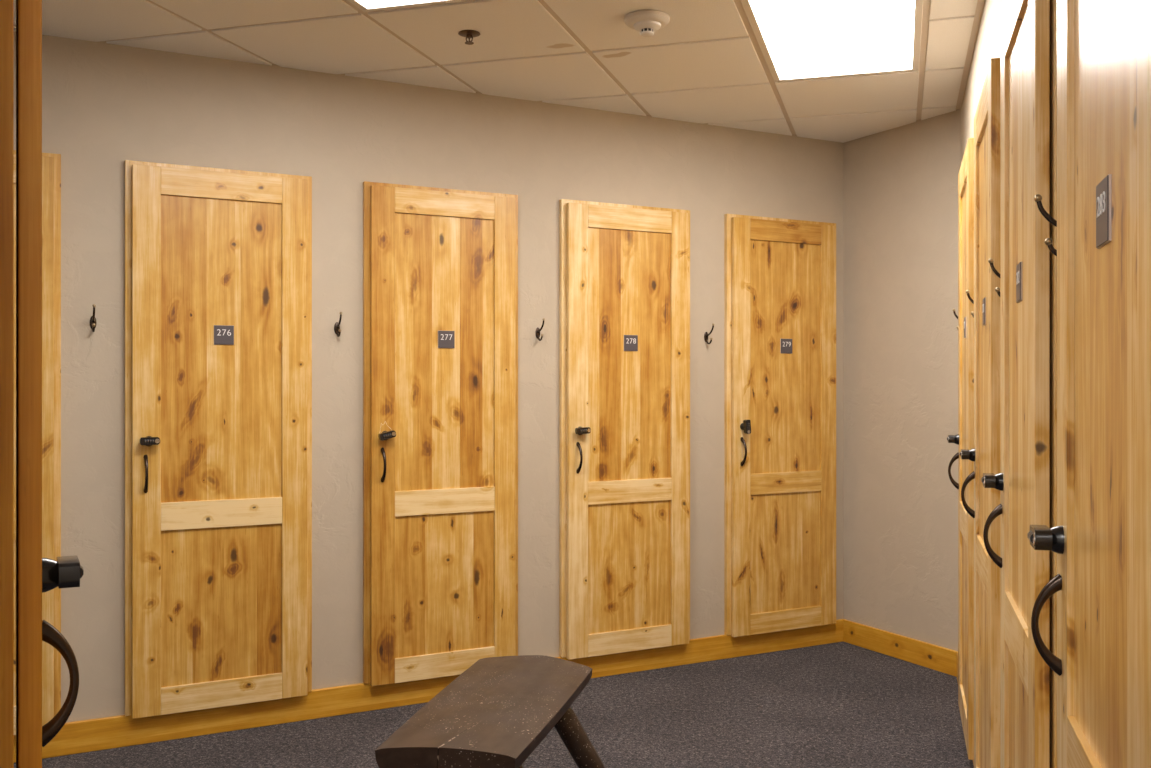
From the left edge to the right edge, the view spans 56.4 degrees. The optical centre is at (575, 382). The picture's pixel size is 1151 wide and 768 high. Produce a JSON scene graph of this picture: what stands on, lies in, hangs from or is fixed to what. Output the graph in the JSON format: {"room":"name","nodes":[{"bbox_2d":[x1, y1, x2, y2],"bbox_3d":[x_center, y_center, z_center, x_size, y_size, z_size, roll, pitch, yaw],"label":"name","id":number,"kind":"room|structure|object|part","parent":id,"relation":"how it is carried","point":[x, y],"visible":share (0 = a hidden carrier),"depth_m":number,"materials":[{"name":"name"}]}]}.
{"room":"changing room","nodes":[
{"label":"changing room","id":0,"kind":"room"},
{"bbox_2d":[14,31,842,722],"bbox_3d":[-1.275,0.014,4.162,5.930,2.620,0.100,0,0,-28],"label":"wall","id":1,"kind":"structure","parent":0,"point":[105,105],"depth_m":4.30,"materials":[{"name":"paint"}]},
{"bbox_2d":[14,150,60,734],"bbox_3d":[-2.108,0.206,3.615,0.678,2.024,0.092,0,0,-28],"label":"locker","id":2,"kind":"object","parent":1,"relation":"attached to","point":[51,163],"visible":0.24,"depth_m":3.75,"materials":[{"name":"brown wood"}]},
{"bbox_3d":[-2.112,-0.738,3.620,0.438,0.101,0.018,0,0,-28],"label":"rail","id":3,"kind":"part","parent":2,"relation":"part of","materials":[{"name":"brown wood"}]},
{"bbox_3d":[-2.112,0.493,3.620,0.438,0.102,0.018,0,0,-28],"label":"rail","id":4,"kind":"part","parent":2,"relation":"part of","materials":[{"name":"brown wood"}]},
{"bbox_3d":[-2.112,1.169,3.620,0.438,0.099,0.018,0,0,-28],"label":"rail","id":5,"kind":"part","parent":2,"relation":"part of","materials":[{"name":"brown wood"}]},
{"bbox_3d":[-2.114,0.832,3.624,0.446,0.583,0.010,0,0,-28],"label":"panel","id":6,"kind":"part","parent":2,"relation":"part of","materials":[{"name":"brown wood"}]},
{"bbox_3d":[-2.114,-0.122,3.624,0.446,1.137,0.010,0,0,-28],"label":"panel","id":7,"kind":"part","parent":2,"relation":"part of","materials":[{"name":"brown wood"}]},
{"bbox_3d":[-2.113,0.215,3.621,0.632,2.006,0.022,0,0,-28],"label":"door","id":8,"kind":"part","parent":2,"relation":"part of","materials":[{"name":"brown wood"}]},
{"bbox_2d":[90,304,96,331],"bbox_3d":[-1.722,-0.228,3.834,0.023,0.098,0.068,0,0,-28],"label":"coat hook","id":9,"kind":"object","parent":1,"relation":"attached to","point":[93,322],"visible":1,"depth_m":3.83,"materials":[{"name":"brown metal"}]},
{"bbox_2d":[125,160,311,718],"bbox_3d":[-1.322,0.206,4.028,0.678,2.024,0.092,0,0,-28],"label":"locker","id":10,"kind":"object","parent":1,"relation":"attached to","point":[218,261],"visible":1,"depth_m":4.02,"materials":[{"name":"brown wood"}]},
{"bbox_3d":[-1.554,0.333,3.885,0.016,0.141,0.047,0,0,-28],"label":"handle","id":11,"kind":"part","parent":10,"relation":"part of","materials":[{"name":"brown metal"}]},
{"bbox_3d":[-1.326,-0.738,4.033,0.438,0.101,0.018,0,0,-28],"label":"rail","id":12,"kind":"part","parent":10,"relation":"part of","materials":[{"name":"brown wood"}]},
{"bbox_3d":[-1.326,0.493,4.033,0.438,0.102,0.018,0,0,-28],"label":"rail","id":13,"kind":"part","parent":10,"relation":"part of","materials":[{"name":"brown wood"}]},
{"bbox_3d":[-1.326,1.169,4.033,0.438,0.099,0.018,0,0,-28],"label":"rail","id":14,"kind":"part","parent":10,"relation":"part of","materials":[{"name":"brown wood"}]},
{"bbox_3d":[-1.328,0.832,4.037,0.446,0.583,0.010,0,0,-28],"label":"panel","id":15,"kind":"part","parent":10,"relation":"part of","materials":[{"name":"brown wood"}]},
{"bbox_3d":[-1.328,-0.122,4.037,0.446,1.137,0.010,0,0,-28],"label":"panel","id":16,"kind":"part","parent":10,"relation":"part of","materials":[{"name":"brown wood"}]},
{"bbox_3d":[-1.321,-0.177,4.032,0.073,0.073,0.005,0,0,-28],"label":"number plate","id":17,"kind":"part","parent":10,"relation":"part of","materials":[{"name":"grey plastic"}]},
{"bbox_2d":[334,312,341,336],"bbox_3d":[-0.936,-0.228,4.248,0.023,0.098,0.068,0,0,-28],"label":"coat hook","id":18,"kind":"object","parent":1,"relation":"attached to","point":[337,330],"visible":1,"depth_m":4.26,"materials":[{"name":"brown metal"}]},
{"bbox_2d":[14,619,844,762],"bbox_3d":[-1.248,1.268,4.109,5.930,0.112,0.018,0,0,-28],"label":"baseboard","id":19,"kind":"structure","parent":1,"relation":"attached to","point":[97,734],"depth_m":4.26,"materials":[{"name":"brown wood"}]},
{"bbox_2d":[363,181,517,685],"bbox_3d":[-0.536,0.206,4.442,0.678,2.024,0.092,0,0,-28],"label":"locker","id":20,"kind":"object","parent":1,"relation":"attached to","point":[440,265],"visible":0.96,"depth_m":4.42,"materials":[{"name":"brown wood"}]},
{"bbox_3d":[-0.768,0.333,4.299,0.016,0.141,0.047,0,0,-28],"label":"handle","id":21,"kind":"part","parent":20,"relation":"part of","materials":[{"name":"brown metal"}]},
{"bbox_3d":[-0.542,0.832,4.450,0.446,0.583,0.010,0,0,-28],"label":"panel","id":22,"kind":"part","parent":20,"relation":"part of","materials":[{"name":"brown wood"}]},
{"bbox_3d":[-0.542,-0.122,4.450,0.446,1.137,0.010,0,0,-28],"label":"panel","id":23,"kind":"part","parent":20,"relation":"part of","materials":[{"name":"brown wood"}]},
{"bbox_3d":[-0.540,-0.738,4.446,0.438,0.101,0.018,0,0,-28],"label":"rail","id":24,"kind":"part","parent":20,"relation":"part of","materials":[{"name":"brown wood"}]},
{"bbox_3d":[-0.540,0.493,4.446,0.438,0.102,0.018,0,0,-28],"label":"rail","id":25,"kind":"part","parent":20,"relation":"part of","materials":[{"name":"brown wood"}]},
{"bbox_3d":[-0.540,1.169,4.446,0.438,0.099,0.018,0,0,-28],"label":"rail","id":26,"kind":"part","parent":20,"relation":"part of","materials":[{"name":"brown wood"}]},
{"bbox_3d":[-0.535,-0.177,4.446,0.073,0.073,0.005,0,0,-28],"label":"number plate","id":27,"kind":"part","parent":20,"relation":"part of","materials":[{"name":"grey plastic"}]},
{"bbox_2d":[535,318,544,340],"bbox_3d":[-0.150,-0.228,4.661,0.023,0.098,0.068,0,0,-28],"label":"coat hook","id":28,"kind":"object","parent":1,"relation":"attached to","point":[537,333],"visible":1,"depth_m":4.67,"materials":[{"name":"brown metal"}]},
{"bbox_2d":[559,199,689,659],"bbox_3d":[0.250,0.206,4.855,0.678,2.024,0.092,0,0,-28],"label":"locker","id":29,"kind":"object","parent":1,"relation":"attached to","point":[624,270],"visible":1,"depth_m":4.84,"materials":[{"name":"brown wood"}]},
{"bbox_3d":[0.017,0.333,4.712,0.016,0.141,0.047,0,0,-28],"label":"handle","id":30,"kind":"part","parent":29,"relation":"part of","materials":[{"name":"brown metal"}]},
{"bbox_3d":[0.244,0.832,4.864,0.446,0.583,0.010,0,0,-28],"label":"panel","id":31,"kind":"part","parent":29,"relation":"part of","materials":[{"name":"brown wood"}]},
{"bbox_3d":[0.244,-0.122,4.864,0.446,1.137,0.010,0,0,-28],"label":"panel","id":32,"kind":"part","parent":29,"relation":"part of","materials":[{"name":"brown wood"}]},
{"bbox_3d":[0.246,-0.738,4.860,0.438,0.101,0.018,0,0,-28],"label":"rail","id":33,"kind":"part","parent":29,"relation":"part of","materials":[{"name":"brown wood"}]},
{"bbox_3d":[0.246,0.493,4.860,0.438,0.102,0.018,0,0,-28],"label":"rail","id":34,"kind":"part","parent":29,"relation":"part of","materials":[{"name":"brown wood"}]},
{"bbox_3d":[0.246,1.169,4.860,0.438,0.099,0.018,0,0,-28],"label":"rail","id":35,"kind":"part","parent":29,"relation":"part of","materials":[{"name":"brown wood"}]},
{"bbox_3d":[0.251,-0.177,4.859,0.073,0.073,0.005,0,0,-28],"label":"number plate","id":36,"kind":"part","parent":29,"relation":"part of","materials":[{"name":"grey plastic"}]},
{"bbox_2d":[704,323,714,343],"bbox_3d":[0.636,-0.228,5.074,0.023,0.098,0.068,0,0,-28],"label":"coat hook","id":37,"kind":"object","parent":1,"relation":"attached to","point":[706,334],"visible":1,"depth_m":5.08,"materials":[{"name":"brown metal"}]},
{"bbox_2d":[724,214,835,636],"bbox_3d":[1.036,0.206,5.268,0.678,2.024,0.092,0,0,-28],"label":"locker","id":38,"kind":"object","parent":1,"relation":"attached to","point":[780,274],"visible":1,"depth_m":5.25,"materials":[{"name":"brown wood"}]},
{"bbox_3d":[0.803,0.333,5.125,0.016,0.141,0.047,0,0,-28],"label":"handle","id":39,"kind":"part","parent":38,"relation":"part of","materials":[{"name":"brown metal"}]},
{"bbox_3d":[1.030,0.832,5.277,0.446,0.583,0.010,0,0,-28],"label":"panel","id":40,"kind":"part","parent":38,"relation":"part of","materials":[{"name":"brown wood"}]},
{"bbox_3d":[1.030,-0.122,5.277,0.446,1.137,0.010,0,0,-28],"label":"panel","id":41,"kind":"part","parent":38,"relation":"part of","materials":[{"name":"brown wood"}]},
{"bbox_3d":[1.032,-0.738,5.273,0.438,0.101,0.018,0,0,-28],"label":"rail","id":42,"kind":"part","parent":38,"relation":"part of","materials":[{"name":"brown wood"}]},
{"bbox_3d":[1.032,0.493,5.273,0.438,0.102,0.018,0,0,-28],"label":"rail","id":43,"kind":"part","parent":38,"relation":"part of","materials":[{"name":"brown wood"}]},
{"bbox_3d":[1.032,1.169,5.273,0.438,0.099,0.018,0,0,-28],"label":"rail","id":44,"kind":"part","parent":38,"relation":"part of","materials":[{"name":"brown wood"}]},
{"bbox_3d":[1.037,-0.177,5.272,0.073,0.073,0.005,0,0,-28],"label":"number plate","id":45,"kind":"part","parent":38,"relation":"part of","materials":[{"name":"grey plastic"}]},
{"bbox_2d":[14,642,973,767],"bbox_3d":[-1.559,1.384,2.169,5.064,0.120,8.550,0,0,17],"label":"floor","id":46,"kind":"structure","parent":0,"point":[839,704],"depth_m":4.12,"materials":[{"name":"carpet"}]},
{"bbox_2d":[375,655,604,767],"bbox_3d":[-0.216,1.099,2.985,0.698,0.450,0.921,0,0,17],"label":"bench","id":47,"kind":"object","parent":46,"relation":"on","point":[497,712],"visible":1,"depth_m":2.87,"materials":[{"name":"wood"}]},
{"bbox_3d":[0.045,1.132,3.201,0.263,0.385,0.072,0,0,-4],"label":"leg","id":48,"kind":"part","parent":47,"relation":"part of","materials":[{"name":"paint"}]},
{"bbox_2d":[14,0,977,142],"bbox_3d":[-1.641,-1.276,2.050,5.091,0.100,8.824,0,0,17],"label":"ceiling","id":49,"kind":"structure","parent":0,"point":[836,109],"depth_m":3.97,"materials":[{"name":"tile"}]},
{"bbox_2d":[347,0,471,11],"bbox_3d":[-0.597,-1.246,2.896,0.580,0.041,1.206,0,0,17],"label":"ceiling light","id":50,"kind":"object","parent":49,"relation":"attached to","point":[364,5],"visible":1,"depth_m":3.49,"materials":[{"name":"white plastic"}]},
{"bbox_2d":[363,0,398,3],"bbox_3d":[-0.597,-1.245,2.896,0.528,0.006,1.154,0,0,17],"label":"diffuser","id":51,"kind":"object","parent":50,"relation":"attached to","point":[364,1],"depth_m":3.50,"materials":[{"name":"white plastic"}]},
{"bbox_2d":[458,30,479,44],"bbox_3d":[-0.373,-1.208,3.769,0.078,0.036,0.078,0,0,17],"label":"sprinkler","id":52,"kind":"object","parent":49,"relation":"attached to","point":[469,34],"visible":1,"depth_m":3.76,"materials":[{"name":"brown metal"}]},
{"bbox_2d":[14,0,984,134],"bbox_3d":[-1.743,-1.241,1.958,4.994,0.030,8.634,0,0,17],"label":"grid","id":53,"kind":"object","parent":49,"relation":"attached to","point":[926,3],"depth_m":3.93,"materials":[{"name":"beige metal"}]},
{"bbox_2d":[624,10,669,36],"bbox_3d":[0.241,-1.194,3.604,0.154,0.063,0.154,0,0,17],"label":"smoke detector","id":54,"kind":"object","parent":49,"relation":"attached to","point":[646,22],"visible":1,"depth_m":3.57,"materials":[{"name":"white plastic"}]},
{"bbox_2d":[740,0,922,81],"bbox_3d":[0.908,-1.246,3.727,0.563,0.041,1.206,0,0,17],"label":"ceiling light","id":55,"kind":"object","parent":49,"relation":"attached to","point":[797,39],"visible":0.98,"depth_m":3.84,"materials":[{"name":"white plastic"}]},
{"bbox_2d":[843,109,960,650],"bbox_3d":[1.595,0.014,5.181,0.100,2.620,0.767,0,0,-28],"label":"wall","id":56,"kind":"structure","parent":0,"point":[900,184],"depth_m":5.15,"materials":[{"name":"paint"}]},
{"bbox_2d":[843,619,957,676],"bbox_3d":[1.547,1.268,5.146,0.020,0.112,0.749,0,0,-28],"label":"baseboard","id":57,"kind":"structure","parent":56,"relation":"attached to","point":[938,658],"depth_m":5.11,"materials":[{"name":"brown wood"}]},
{"bbox_2d":[961,0,1006,162],"bbox_3d":[0.676,0.014,1.160,0.100,2.620,7.613,0,0,17],"label":"wall","id":58,"kind":"structure","parent":0,"point":[987,45],"depth_m":3.63,"materials":[{"name":"paint"}]},
{"bbox_2d":[947,138,973,759],"bbox_3d":[1.362,0.206,3.762,0.092,2.024,0.678,0,0,17],"label":"locker","id":59,"kind":"object","parent":58,"relation":"attached to","point":[964,439],"visible":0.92,"depth_m":3.51,"materials":[{"name":"brown wood"}]},
{"bbox_3d":[1.423,0.333,4.027,0.047,0.141,0.016,0,0,17],"label":"handle","id":60,"kind":"part","parent":59,"relation":"part of","materials":[{"name":"brown metal"}]},
{"bbox_3d":[1.368,-0.738,3.761,0.018,0.101,0.438,0,0,17],"label":"rail","id":61,"kind":"part","parent":59,"relation":"part of","materials":[{"name":"brown wood"}]},
{"bbox_3d":[1.368,0.493,3.761,0.018,0.102,0.438,0,0,17],"label":"rail","id":62,"kind":"part","parent":59,"relation":"part of","materials":[{"name":"brown wood"}]},
{"bbox_3d":[1.368,1.169,3.761,0.018,0.099,0.438,0,0,17],"label":"rail","id":63,"kind":"part","parent":59,"relation":"part of","materials":[{"name":"brown wood"}]},
{"bbox_3d":[1.372,0.832,3.760,0.010,0.583,0.446,0,0,17],"label":"panel","id":64,"kind":"part","parent":59,"relation":"part of","materials":[{"name":"brown wood"}]},
{"bbox_3d":[1.372,-0.122,3.760,0.010,1.137,0.446,0,0,17],"label":"panel","id":65,"kind":"part","parent":59,"relation":"part of","materials":[{"name":"brown wood"}]},
{"bbox_3d":[1.364,-0.191,3.758,0.005,0.073,0.073,0,0,17],"label":"number plate","id":66,"kind":"part","parent":59,"relation":"part of","materials":[{"name":"grey plastic"}]},
{"bbox_3d":[1.370,0.215,3.760,0.022,2.006,0.632,0,0,17],"label":"door","id":67,"kind":"part","parent":59,"relation":"part of","materials":[{"name":"brown wood"}]},
{"bbox_2d":[957,653,973,764],"bbox_3d":[0.618,1.268,1.169,0.018,0.112,7.595,0,0,17],"label":"baseboard","id":68,"kind":"structure","parent":58,"relation":"attached to","point":[957,653],"depth_m":4.73,"materials":[{"name":"brown wood"}]},
{"bbox_2d":[966,290,973,317],"bbox_3d":[1.248,-0.238,3.333,0.068,0.098,0.023,0,0,17],"label":"coat hook","id":69,"kind":"object","parent":58,"relation":"attached to","point":[967,291],"visible":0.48,"depth_m":3.33,"materials":[{"name":"brown metal"}]},
{"bbox_2d":[959,58,999,767],"bbox_3d":[1.105,0.206,2.912,0.092,2.024,0.678,0,0,17],"label":"locker","id":70,"kind":"object","parent":58,"relation":"attached to","point":[985,454],"visible":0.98,"depth_m":2.86,"materials":[{"name":"brown wood"}]},
{"bbox_3d":[1.166,0.333,3.178,0.047,0.141,0.016,0,0,17],"label":"handle","id":71,"kind":"part","parent":70,"relation":"part of","materials":[{"name":"brown metal"}]},
{"bbox_3d":[1.111,-0.738,2.911,0.018,0.101,0.438,0,0,17],"label":"rail","id":72,"kind":"part","parent":70,"relation":"part of","materials":[{"name":"brown wood"}]},
{"bbox_3d":[1.111,0.493,2.911,0.018,0.102,0.438,0,0,17],"label":"rail","id":73,"kind":"part","parent":70,"relation":"part of","materials":[{"name":"brown wood"}]},
{"bbox_3d":[1.115,0.832,2.910,0.010,0.583,0.446,0,0,17],"label":"panel","id":74,"kind":"part","parent":70,"relation":"part of","materials":[{"name":"brown wood"}]},
{"bbox_3d":[1.115,-0.122,2.910,0.010,1.137,0.446,0,0,17],"label":"panel","id":75,"kind":"part","parent":70,"relation":"part of","materials":[{"name":"brown wood"}]},
{"bbox_3d":[1.107,-0.191,2.908,0.005,0.073,0.073,0,0,17],"label":"number plate","id":76,"kind":"part","parent":70,"relation":"part of","materials":[{"name":"grey plastic"}]},
{"bbox_3d":[1.113,0.215,2.910,0.022,2.006,0.632,0,0,17],"label":"door","id":77,"kind":"part","parent":70,"relation":"part of","materials":[{"name":"brown wood"}]},
{"bbox_2d":[988,259,999,296],"bbox_3d":[0.991,-0.238,2.483,0.068,0.098,0.023,0,0,17],"label":"coat hook","id":78,"kind":"object","parent":58,"relation":"attached to","point":[990,261],"visible":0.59,"depth_m":2.48,"materials":[{"name":"brown metal"}]},
{"bbox_2d":[981,0,1056,767],"bbox_3d":[0.848,0.206,2.062,0.092,2.024,0.678,0,0,17],"label":"locker","id":79,"kind":"object","parent":58,"relation":"attached to","point":[1026,481],"visible":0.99,"depth_m":1.97,"materials":[{"name":"brown wood"}]},
{"bbox_3d":[0.909,0.333,2.327,0.047,0.141,0.016,0,0,17],"label":"handle","id":80,"kind":"part","parent":79,"relation":"part of","materials":[{"name":"brown metal"}]},
{"bbox_3d":[0.854,-0.738,2.061,0.018,0.101,0.438,0,0,17],"label":"rail","id":81,"kind":"part","parent":79,"relation":"part of","materials":[{"name":"brown wood"}]},
{"bbox_3d":[0.854,0.493,2.061,0.018,0.102,0.438,0,0,17],"label":"rail","id":82,"kind":"part","parent":79,"relation":"part of","materials":[{"name":"brown wood"}]},
{"bbox_3d":[0.859,0.832,2.060,0.010,0.583,0.446,0,0,17],"label":"panel","id":83,"kind":"part","parent":79,"relation":"part of","materials":[{"name":"brown wood"}]},
{"bbox_3d":[0.859,-0.122,2.060,0.010,1.137,0.446,0,0,17],"label":"panel","id":84,"kind":"part","parent":79,"relation":"part of","materials":[{"name":"brown wood"}]},
{"bbox_3d":[0.851,-0.191,2.058,0.005,0.073,0.073,0,0,17],"label":"number plate","id":85,"kind":"part","parent":79,"relation":"part of","materials":[{"name":"grey plastic"}]},
{"bbox_3d":[0.856,0.215,2.060,0.022,2.006,0.632,0,0,17],"label":"door","id":86,"kind":"part","parent":79,"relation":"part of","materials":[{"name":"brown wood"}]},
{"bbox_3d":[0.882,0.203,2.052,0.022,2.018,0.678,0,0,17],"label":"frame","id":87,"kind":"part","parent":79,"relation":"part of","materials":[{"name":"brown wood"}]},
{"bbox_2d":[1034,194,1056,255],"bbox_3d":[0.734,-0.238,1.633,0.068,0.098,0.023,0,0,17],"label":"coat hook","id":88,"kind":"object","parent":58,"relation":"attached to","point":[1037,198],"visible":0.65,"depth_m":1.63,"materials":[{"name":"brown metal"}]},
{"bbox_2d":[1027,0,1150,767],"bbox_3d":[0.592,0.206,1.212,0.092,2.024,0.678,0,0,17],"label":"locker","id":89,"kind":"object","parent":58,"relation":"attached to","point":[1100,539],"visible":1,"depth_m":1.22,"materials":[{"name":"brown wood"}]},
{"bbox_3d":[0.653,0.333,1.477,0.047,0.141,0.016,0,0,17],"label":"handle","id":90,"kind":"part","parent":89,"relation":"part of","materials":[{"name":"brown metal"}]},
{"bbox_3d":[0.598,0.493,1.211,0.018,0.102,0.438,0,0,17],"label":"rail","id":91,"kind":"part","parent":89,"relation":"part of","materials":[{"name":"brown wood"}]},
{"bbox_3d":[0.594,-0.191,1.208,0.005,0.073,0.073,0,0,17],"label":"number plate","id":92,"kind":"part","parent":89,"relation":"part of","materials":[{"name":"grey plastic"}]},
{"bbox_3d":[0.602,-0.122,1.210,0.010,1.137,0.446,0,0,17],"label":"panel","id":93,"kind":"part","parent":89,"relation":"part of","materials":[{"name":"brown wood"}]},
{"bbox_3d":[-1.019,0.014,1.302,0.550,2.620,0.900,0,0,-28],"label":"wall","id":94,"kind":"structure","parent":0,"visible":0},
{"bbox_2d":[0,0,83,767],"bbox_3d":[-0.719,0.207,1.422,0.092,2.026,0.678,0,0,-28],"label":"locker","id":95,"kind":"object","parent":94,"relation":"attached to","point":[36,575],"visible":1,"depth_m":1.14,"materials":[{"name":"brown wood"}]},
{"bbox_3d":[-0.749,0.203,1.406,0.022,2.018,0.678,0,0,-28],"label":"frame","id":96,"kind":"part","parent":95,"relation":"part of","materials":[{"name":"brown wood"}]},
{"bbox_3d":[-0.727,0.216,1.421,0.022,2.006,0.632,0,0,-28],"label":"door","id":97,"kind":"part","parent":95,"relation":"part of","materials":[{"name":"brown wood"}]},
{"bbox_3d":[-0.578,0.333,1.193,0.047,0.141,0.016,0,0,-28],"label":"handle","id":98,"kind":"part","parent":95,"relation":"part of","materials":[{"name":"brown metal"}]}
]}

